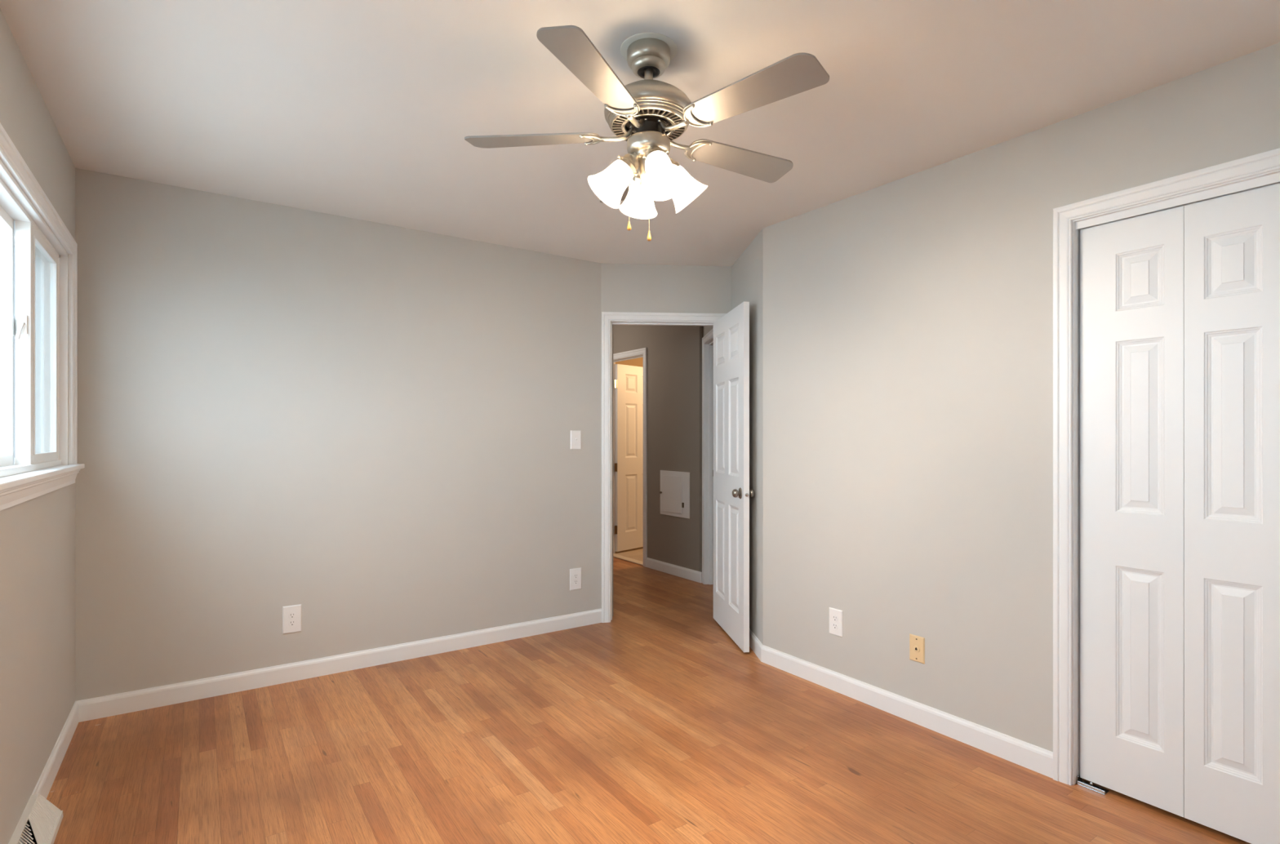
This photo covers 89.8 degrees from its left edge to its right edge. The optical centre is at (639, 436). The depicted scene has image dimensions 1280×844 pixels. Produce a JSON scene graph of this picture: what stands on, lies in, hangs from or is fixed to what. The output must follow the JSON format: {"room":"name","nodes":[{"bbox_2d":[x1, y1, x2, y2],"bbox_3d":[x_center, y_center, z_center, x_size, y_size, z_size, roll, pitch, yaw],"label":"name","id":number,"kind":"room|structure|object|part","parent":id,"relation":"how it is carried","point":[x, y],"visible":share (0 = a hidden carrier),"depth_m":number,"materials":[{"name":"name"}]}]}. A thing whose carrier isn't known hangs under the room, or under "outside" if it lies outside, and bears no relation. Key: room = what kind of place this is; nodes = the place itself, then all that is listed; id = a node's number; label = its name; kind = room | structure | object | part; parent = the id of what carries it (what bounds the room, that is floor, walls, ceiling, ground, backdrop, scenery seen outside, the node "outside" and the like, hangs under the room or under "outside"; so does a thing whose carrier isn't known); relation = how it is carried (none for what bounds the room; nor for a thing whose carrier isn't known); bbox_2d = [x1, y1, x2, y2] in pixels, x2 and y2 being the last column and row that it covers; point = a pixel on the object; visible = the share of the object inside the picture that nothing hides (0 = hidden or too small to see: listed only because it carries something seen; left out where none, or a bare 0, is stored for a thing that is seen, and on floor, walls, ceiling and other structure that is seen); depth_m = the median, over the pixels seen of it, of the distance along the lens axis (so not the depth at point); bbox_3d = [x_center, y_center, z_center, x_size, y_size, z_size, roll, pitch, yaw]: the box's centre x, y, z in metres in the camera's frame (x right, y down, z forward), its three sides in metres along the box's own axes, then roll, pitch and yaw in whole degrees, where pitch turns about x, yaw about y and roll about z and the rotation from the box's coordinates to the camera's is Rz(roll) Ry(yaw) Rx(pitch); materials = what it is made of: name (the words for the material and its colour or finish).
{"room":"empty bedroom","nodes":[
{"label":"empty bedroom","id":0,"kind":"room"},
{"bbox_2d":[0,8,75,843],"bbox_3d":[-1.340,-0.048,1.033,0.140,2.620,4.520,0,0,-34],"label":"wall","id":1,"kind":"structure","parent":0,"point":[37,534],"depth_m":2.12,"materials":[{"name":"beige paint"}]},
{"bbox_2d":[8,793,63,843],"bbox_3d":[-1.779,1.215,1.866,0.080,0.096,0.602,0,0,-34],"label":"air vent","id":2,"kind":"object","parent":1,"relation":"in","point":[45,819],"visible":1,"depth_m":2.00,"materials":[{"name":"white metal"}]},
{"bbox_3d":[-1.859,1.206,1.994,0.053,0.072,0.289,0,0,-34],"label":"ribbed panel","id":3,"kind":"part","parent":2,"relation":"part of","materials":[{"name":"white metal"}]},
{"bbox_2d":[0,123,84,511],"bbox_3d":[-1.827,-0.313,1.778,0.180,1.030,2.354,0,0,-34],"label":"window","id":4,"kind":"structure","parent":1,"relation":"in","point":[33,262],"depth_m":2.21,"materials":[{"name":"white paint"}]},
{"bbox_3d":[-1.861,-0.320,1.764,0.037,0.836,1.035,0,0,-34],"label":"sash","id":5,"kind":"part","parent":4,"relation":"part of","materials":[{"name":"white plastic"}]},
{"bbox_3d":[-2.102,-0.360,2.179,0.024,0.063,0.020,0,0,-34],"label":"latch lever","id":6,"kind":"part","parent":4,"relation":"part of","materials":[{"name":"white plastic"}]},
{"bbox_3d":[-1.840,-0.316,1.770,0.090,0.868,2.102,0,0,-34],"label":"frame","id":7,"kind":"part","parent":4,"relation":"part of","materials":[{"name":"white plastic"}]},
{"bbox_3d":[-2.262,-0.320,2.421,0.043,0.836,0.542,0,0,-34],"label":"sash","id":8,"kind":"part","parent":4,"relation":"part of","materials":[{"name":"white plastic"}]},
{"bbox_3d":[-1.811,0.128,1.790,0.140,0.020,2.354,0,0,-34],"label":"sill","id":9,"kind":"part","parent":4,"relation":"part of","materials":[{"name":"white paint"}]},
{"bbox_2d":[17,701,78,843],"bbox_3d":[-1.273,1.216,1.070,0.012,0.092,4.305,0,0,-34],"label":"baseboard","id":10,"kind":"structure","parent":1,"relation":"attached to","point":[43,786],"depth_m":2.40,"materials":[{"name":"white paint"}]},
{"bbox_2d":[75,168,600,701],"bbox_3d":[-1.452,-0.048,3.627,2.891,2.620,0.115,0,0,-34],"label":"wall","id":11,"kind":"structure","parent":0,"point":[366,426],"depth_m":3.37,"materials":[{"name":"beige paint"}]},
{"bbox_2d":[282,604,301,634],"bbox_3d":[-1.795,0.943,3.317,0.086,0.141,0.008,0,0,-34],"label":"wall outlet","id":12,"kind":"object","parent":11,"relation":"attached to","point":[291,615],"visible":1,"depth_m":3.31,"materials":[{"name":"white plastic"}]},
{"bbox_2d":[288,620,296,626],"bbox_3d":[-1.794,0.963,3.316,0.035,0.030,0.004,0,0,-34],"label":"socket","id":13,"kind":"object","parent":12,"relation":"attached to","point":[291,623],"depth_m":3.31,"materials":[{"name":"white plastic"}]},
{"bbox_2d":[288,612,296,618],"bbox_3d":[-1.794,0.923,3.316,0.035,0.030,0.004,0,0,-34],"label":"socket","id":14,"kind":"object","parent":12,"relation":"attached to","point":[291,615],"depth_m":3.31,"materials":[{"name":"white plastic"}]},
{"bbox_2d":[76,608,601,722],"bbox_3d":[-1.377,1.216,3.602,2.706,0.092,0.012,0,0,-34],"label":"baseboard","id":15,"kind":"structure","parent":11,"relation":"attached to","point":[91,708],"depth_m":3.36,"materials":[{"name":"white paint"}]},
{"bbox_2d":[569,567,581,590],"bbox_3d":[-0.426,0.944,4.257,0.086,0.141,0.008,0,0,-34],"label":"wall outlet","id":16,"kind":"object","parent":11,"relation":"attached to","point":[575,573],"visible":1,"depth_m":4.25,"materials":[{"name":"white plastic"}]},
{"bbox_2d":[570,430,581,448],"bbox_3d":[-0.422,0.022,4.253,0.078,0.124,0.019,0,0,-34],"label":"light switch","id":17,"kind":"object","parent":11,"relation":"attached to","point":[575,435],"visible":1,"depth_m":4.25,"materials":[{"name":"white plastic"}]},
{"bbox_2d":[612,324,613,616],"bbox_3d":[-1.309,-0.048,6.063,0.100,2.620,3.820,0,0,-34],"label":"wall","id":18,"kind":"structure","parent":0,"point":[612,325],"depth_m":4.51,"materials":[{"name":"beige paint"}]},
{"bbox_2d":[613,553,643,565],"bbox_3d":[-0.133,1.256,6.585,0.090,0.012,0.710,0,0,-34],"label":"threshold","id":19,"kind":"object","parent":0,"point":[620,557],"depth_m":6.53,"materials":[{"name":"wood"}]},
{"bbox_2d":[615,357,643,367],"bbox_3d":[0.910,-0.048,7.415,2.510,2.620,2.200,0,0,-34],"label":"wall","id":20,"kind":"structure","parent":0,"point":[637,362],"depth_m":7.95,"materials":[{"name":"beige paint"}]},
{"bbox_2d":[614,364,643,551],"bbox_3d":[-0.034,0.229,7.156,0.037,2.015,0.740,0,0,42],"label":"door","id":21,"kind":"structure","parent":20,"relation":"in","point":[628,381],"depth_m":7.04,"materials":[{"name":"white paint"}]},
{"bbox_2d":[0,0,1279,266],"bbox_3d":[0.370,-1.236,4.498,6.900,0.205,8.600,0,0,-34],"label":"ceiling","id":22,"kind":"structure","parent":0,"point":[360,109],"depth_m":2.17,"materials":[{"name":"paint"}]},
{"bbox_2d":[464,25,829,241],"bbox_3d":[0.058,-0.876,1.955,1.043,0.589,1.078,0,0,-34],"label":"ceiling fan","id":23,"kind":"object","parent":22,"relation":"hanging from","point":[648,113],"visible":1,"depth_m":1.87,"materials":[{"name":"silver metal"}]},
{"bbox_3d":[-0.325,-0.910,1.972,0.406,0.006,0.129,0,11,5],"label":"blade","id":24,"kind":"part","parent":23,"relation":"part of","materials":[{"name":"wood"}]},
{"bbox_3d":[-0.113,-0.910,1.616,0.128,0.006,0.406,12,5,23],"label":"blade","id":25,"kind":"part","parent":23,"relation":"part of","materials":[{"name":"silver metal"}]},
{"bbox_3d":[-0.076,-0.765,1.920,0.124,0.100,0.124,41,-7,-8],"label":"lamp shade","id":26,"kind":"part","parent":23,"relation":"part of","materials":[{"name":"white glass"}]},
{"bbox_3d":[-0.052,-0.910,2.284,0.128,0.006,0.406,-11,2,-12],"label":"blade","id":27,"kind":"part","parent":23,"relation":"part of","materials":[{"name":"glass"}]},
{"bbox_3d":[-0.071,-0.916,1.949,0.105,0.041,0.020,0,0,5],"label":"iron arm","id":28,"kind":"part","parent":23,"relation":"part of","materials":[{"name":"silver metal"}]},
{"bbox_2d":[616,152,639,176],"bbox_3d":[-0.042,-0.815,1.929,0.072,0.082,0.076,0,0,40],"label":"socket","id":29,"kind":"object","parent":23,"relation":"attached to","point":[628,165],"depth_m":1.90,"materials":[{"name":"gold metal"}]},
{"bbox_3d":[-0.033,-0.767,1.974,0.002,0.211,0.002,0,0,-34],"label":"pull chain","id":30,"kind":"part","parent":23,"relation":"part of","materials":[{"name":"gold metal"}]},
{"bbox_3d":[-0.012,-0.916,1.851,0.020,0.041,0.105,0,0,23],"label":"iron arm","id":31,"kind":"part","parent":23,"relation":"part of","materials":[{"name":"silver metal"}]},
{"bbox_2d":[631,165,641,186],"bbox_3d":[0.013,-0.814,2.006,0.077,0.082,0.072,0,0,40],"label":"socket","id":32,"kind":"object","parent":23,"relation":"attached to","point":[637,180],"depth_m":1.98,"materials":[{"name":"gold metal"}]},
{"bbox_3d":[0.002,-0.766,2.043,0.124,0.100,0.124,0,43,-13],"label":"lamp shade","id":33,"kind":"part","parent":23,"relation":"part of","materials":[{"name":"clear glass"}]},
{"bbox_2d":[612,109,684,140],"bbox_3d":[0.026,-0.935,1.940,0.221,0.008,0.221,0,0,-34],"label":"vent grille","id":34,"kind":"object","parent":23,"relation":"attached to","point":[655,118],"depth_m":1.90,"materials":[{"name":"silver metal"}]},
{"bbox_3d":[0.026,-1.167,1.940,0.171,0.007,0.171,0,0,-34],"label":"ceiling plate","id":35,"kind":"part","parent":23,"relation":"part of","materials":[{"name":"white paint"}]},
{"bbox_2d":[642,145,668,172],"bbox_3d":[0.043,-0.818,1.873,0.078,0.082,0.078,0,0,-34],"label":"lampshade","id":36,"kind":"object","parent":23,"relation":"attached to","point":[651,153],"depth_m":1.85,"materials":[{"name":"white glass"}]},
{"bbox_3d":[0.054,-0.774,1.854,0.045,0.074,0.045,0,-33,-18],"label":"bulb","id":37,"kind":"part","parent":23,"relation":"part of","materials":[{"name":"white glass"}]},
{"bbox_3d":[0.057,-0.761,1.846,0.124,0.100,0.124,0,-33,-18],"label":"lamp shade","id":38,"kind":"part","parent":23,"relation":"part of","materials":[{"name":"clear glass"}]},
{"bbox_2d":[668,157,680,167],"bbox_3d":[0.092,-0.815,1.958,0.076,0.082,0.072,0,0,25],"label":"socket","id":39,"kind":"object","parent":23,"relation":"attached to","point":[672,161],"depth_m":1.93,"materials":[{"name":"gold metal"}]},
{"bbox_3d":[0.099,-0.916,1.876,0.105,0.041,0.020,0,0,41],"label":"iron arm","id":40,"kind":"part","parent":23,"relation":"part of","materials":[{"name":"silver metal"}]},
{"bbox_3d":[0.110,-0.916,1.990,0.105,0.041,0.020,0,0,-31],"label":"iron arm","id":41,"kind":"part","parent":23,"relation":"part of","materials":[{"name":"silver metal"}]},
{"bbox_3d":[0.127,-0.765,1.965,0.124,0.100,0.124,-41,9,-11],"label":"lamp shade","id":42,"kind":"part","parent":23,"relation":"part of","materials":[{"name":"white glass"}]},
{"bbox_3d":[0.329,-0.910,2.120,0.406,0.006,0.128,0,-11,-31],"label":"blade","id":43,"kind":"part","parent":23,"relation":"part of","materials":[{"name":"silver metal"}]},
{"bbox_3d":[0.291,-0.910,1.708,0.406,0.006,0.129,0,-11,41],"label":"blade","id":44,"kind":"part","parent":23,"relation":"part of","materials":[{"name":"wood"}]},
{"bbox_2d":[46,546,1251,843],"bbox_3d":[0.370,1.289,4.498,6.900,0.066,8.600,0,0,-34],"label":"floor","id":45,"kind":"structure","parent":0,"point":[650,724],"depth_m":2.49,"materials":[{"name":"brown wood"}]},
{"bbox_2d":[1076,774,1109,795],"bbox_3d":[1.628,1.248,2.310,0.042,0.028,0.088,0,0,-34],"label":"pivot bracket","id":46,"kind":"object","parent":45,"relation":"on","point":[1091,785],"visible":1,"depth_m":2.31,"materials":[{"name":"silver metal"}]},
{"bbox_2d":[613,324,702,572],"bbox_3d":[-0.399,-0.048,7.003,0.115,2.620,3.400,0,0,-34],"label":"wall","id":47,"kind":"structure","parent":0,"point":[674,353],"depth_m":5.89,"materials":[{"name":"beige paint"}]},
{"bbox_2d":[613,347,647,567],"bbox_3d":[-0.119,0.201,6.594,0.152,2.122,0.834,0,0,-34],"label":"door frame","id":48,"kind":"structure","parent":47,"relation":"attached to","point":[640,353],"depth_m":6.24,"materials":[{"name":"white paint"}]},
{"bbox_3d":[-0.064,0.201,6.632,0.018,2.122,0.834,0,0,-34],"label":"casing","id":49,"kind":"part","parent":48,"relation":"part of","materials":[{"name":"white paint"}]},
{"bbox_2d":[646,557,702,582],"bbox_3d":[0.294,1.216,5.880,0.012,0.092,0.825,0,0,-34],"label":"baseboard","id":50,"kind":"structure","parent":47,"relation":"attached to","point":[683,572],"depth_m":5.84,"materials":[{"name":"white paint"}]},
{"bbox_2d":[659,470,689,519],"bbox_3d":[0.303,0.521,5.846,0.037,0.410,0.436,0,0,-34],"label":"access panel","id":51,"kind":"object","parent":47,"relation":"attached to","point":[674,491],"visible":1,"depth_m":5.83,"materials":[{"name":"white paint"}]},
{"bbox_3d":[0.287,0.526,5.881,0.007,0.332,0.316,0,0,-34],"label":"door","id":52,"kind":"part","parent":51,"relation":"part of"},
{"bbox_2d":[601,311,726,622],"bbox_3d":[0.163,0.208,4.460,0.858,2.108,0.152,0,0,-4],"label":"door frame","id":53,"kind":"structure","parent":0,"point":[608,318],"depth_m":4.36,"materials":[{"name":"white paint"}]},
{"bbox_2d":[600,262,731,608],"bbox_3d":[0.170,-0.048,4.460,0.958,2.620,0.115,0,0,-4],"label":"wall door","id":54,"kind":"structure","parent":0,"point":[624,287],"depth_m":4.40,"materials":[{"name":"beige paint"}]},
{"bbox_2d":[702,228,763,644],"bbox_3d":[0.667,-0.048,4.649,0.101,2.620,2.080,0,0,-4],"label":"wall","id":55,"kind":"structure","parent":0,"point":[747,272],"depth_m":3.77,"materials":[{"name":"beige paint"}]},
{"bbox_2d":[702,328,713,584],"bbox_3d":[0.632,0.206,5.142,0.137,2.112,0.814,0,0,-4],"label":"door frame","id":56,"kind":"structure","parent":55,"relation":"attached to","point":[708,340],"depth_m":5.48,"materials":[{"name":"white paint"}]},
{"bbox_2d":[749,628,762,661],"bbox_3d":[0.655,1.216,4.019,0.012,0.092,0.834,0,0,-4],"label":"baseboard","id":57,"kind":"structure","parent":55,"relation":"attached to","point":[755,644],"depth_m":3.73,"materials":[{"name":"white paint"}]},
{"bbox_2d":[713,301,755,652],"bbox_3d":[0.566,0.233,4.058,0.133,2.022,0.734,0,0,-8],"label":"door","id":58,"kind":"structure","parent":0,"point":[732,492],"depth_m":3.97,"materials":[{"name":"white paint"}]},
{"bbox_3d":[0.557,0.332,3.761,0.034,0.050,0.050,0,0,-8],"label":"knob","id":59,"kind":"part","parent":58,"relation":"part of","materials":[{"name":"silver metal"}]},
{"bbox_3d":[0.615,0.332,3.705,0.025,0.056,0.001,0,0,-8],"label":"latch plate","id":60,"kind":"part","parent":58,"relation":"part of","materials":[{"name":"silver metal"}]},
{"bbox_3d":[0.655,0.332,3.774,0.034,0.050,0.050,0,0,-8],"label":"knob","id":61,"kind":"part","parent":58,"relation":"part of","materials":[{"name":"silver metal"}]},
{"bbox_2d":[763,42,1279,751],"bbox_3d":[1.653,-0.048,2.306,0.115,2.620,3.234,0,0,-34],"label":"wall","id":62,"kind":"structure","parent":0,"point":[908,321],"depth_m":2.75,"materials":[{"name":"beige paint"}]},
{"bbox_2d":[829,607,842,637],"bbox_3d":[0.971,0.922,3.192,0.008,0.130,0.080,0,0,-34],"label":"wall outlet","id":63,"kind":"object","parent":62,"relation":"attached to","point":[835,615],"visible":1,"depth_m":3.19,"materials":[{"name":"white plastic"}]},
{"bbox_2d":[831,622,838,629],"bbox_3d":[0.969,0.942,3.191,0.004,0.030,0.035,0,0,-34],"label":"socket","id":64,"kind":"object","parent":63,"relation":"attached to","point":[834,625],"depth_m":3.19,"materials":[{"name":"white plastic"}]},
{"bbox_2d":[831,614,838,622],"bbox_3d":[0.969,0.902,3.191,0.004,0.030,0.035,0,0,-34],"label":"socket","id":65,"kind":"object","parent":63,"relation":"attached to","point":[834,617],"depth_m":3.19,"materials":[{"name":"white plastic"}]},
{"bbox_2d":[760,644,1053,778],"bbox_3d":[1.107,1.216,2.989,0.012,0.092,1.497,0,0,-34],"label":"baseboard","id":66,"kind":"structure","parent":62,"relation":"attached to","point":[1033,757],"depth_m":2.80,"materials":[{"name":"white paint"}]},
{"bbox_2d":[909,633,924,664],"bbox_3d":[1.218,0.935,2.830,0.009,0.114,0.071,0,0,-34],"label":"phone jack","id":67,"kind":"object","parent":62,"relation":"attached to","point":[917,643],"visible":1,"depth_m":2.83,"materials":[{"name":"beige plastic"}]},
{"bbox_2d":[1053,147,1279,785],"bbox_3d":[1.962,0.211,1.840,0.134,2.102,1.369,0,0,-34],"label":"door frame","id":68,"kind":"structure","parent":62,"relation":"attached to","point":[1261,170],"depth_m":2.33,"materials":[{"name":"white paint"}]},
{"bbox_2d":[1080,183,1279,843],"bbox_3d":[1.787,0.245,2.105,0.034,1.994,0.598,0,0,-34],"label":"door","id":69,"kind":"structure","parent":62,"relation":"in","point":[1180,307],"depth_m":2.10,"materials":[{"name":"white paint"}]}
]}

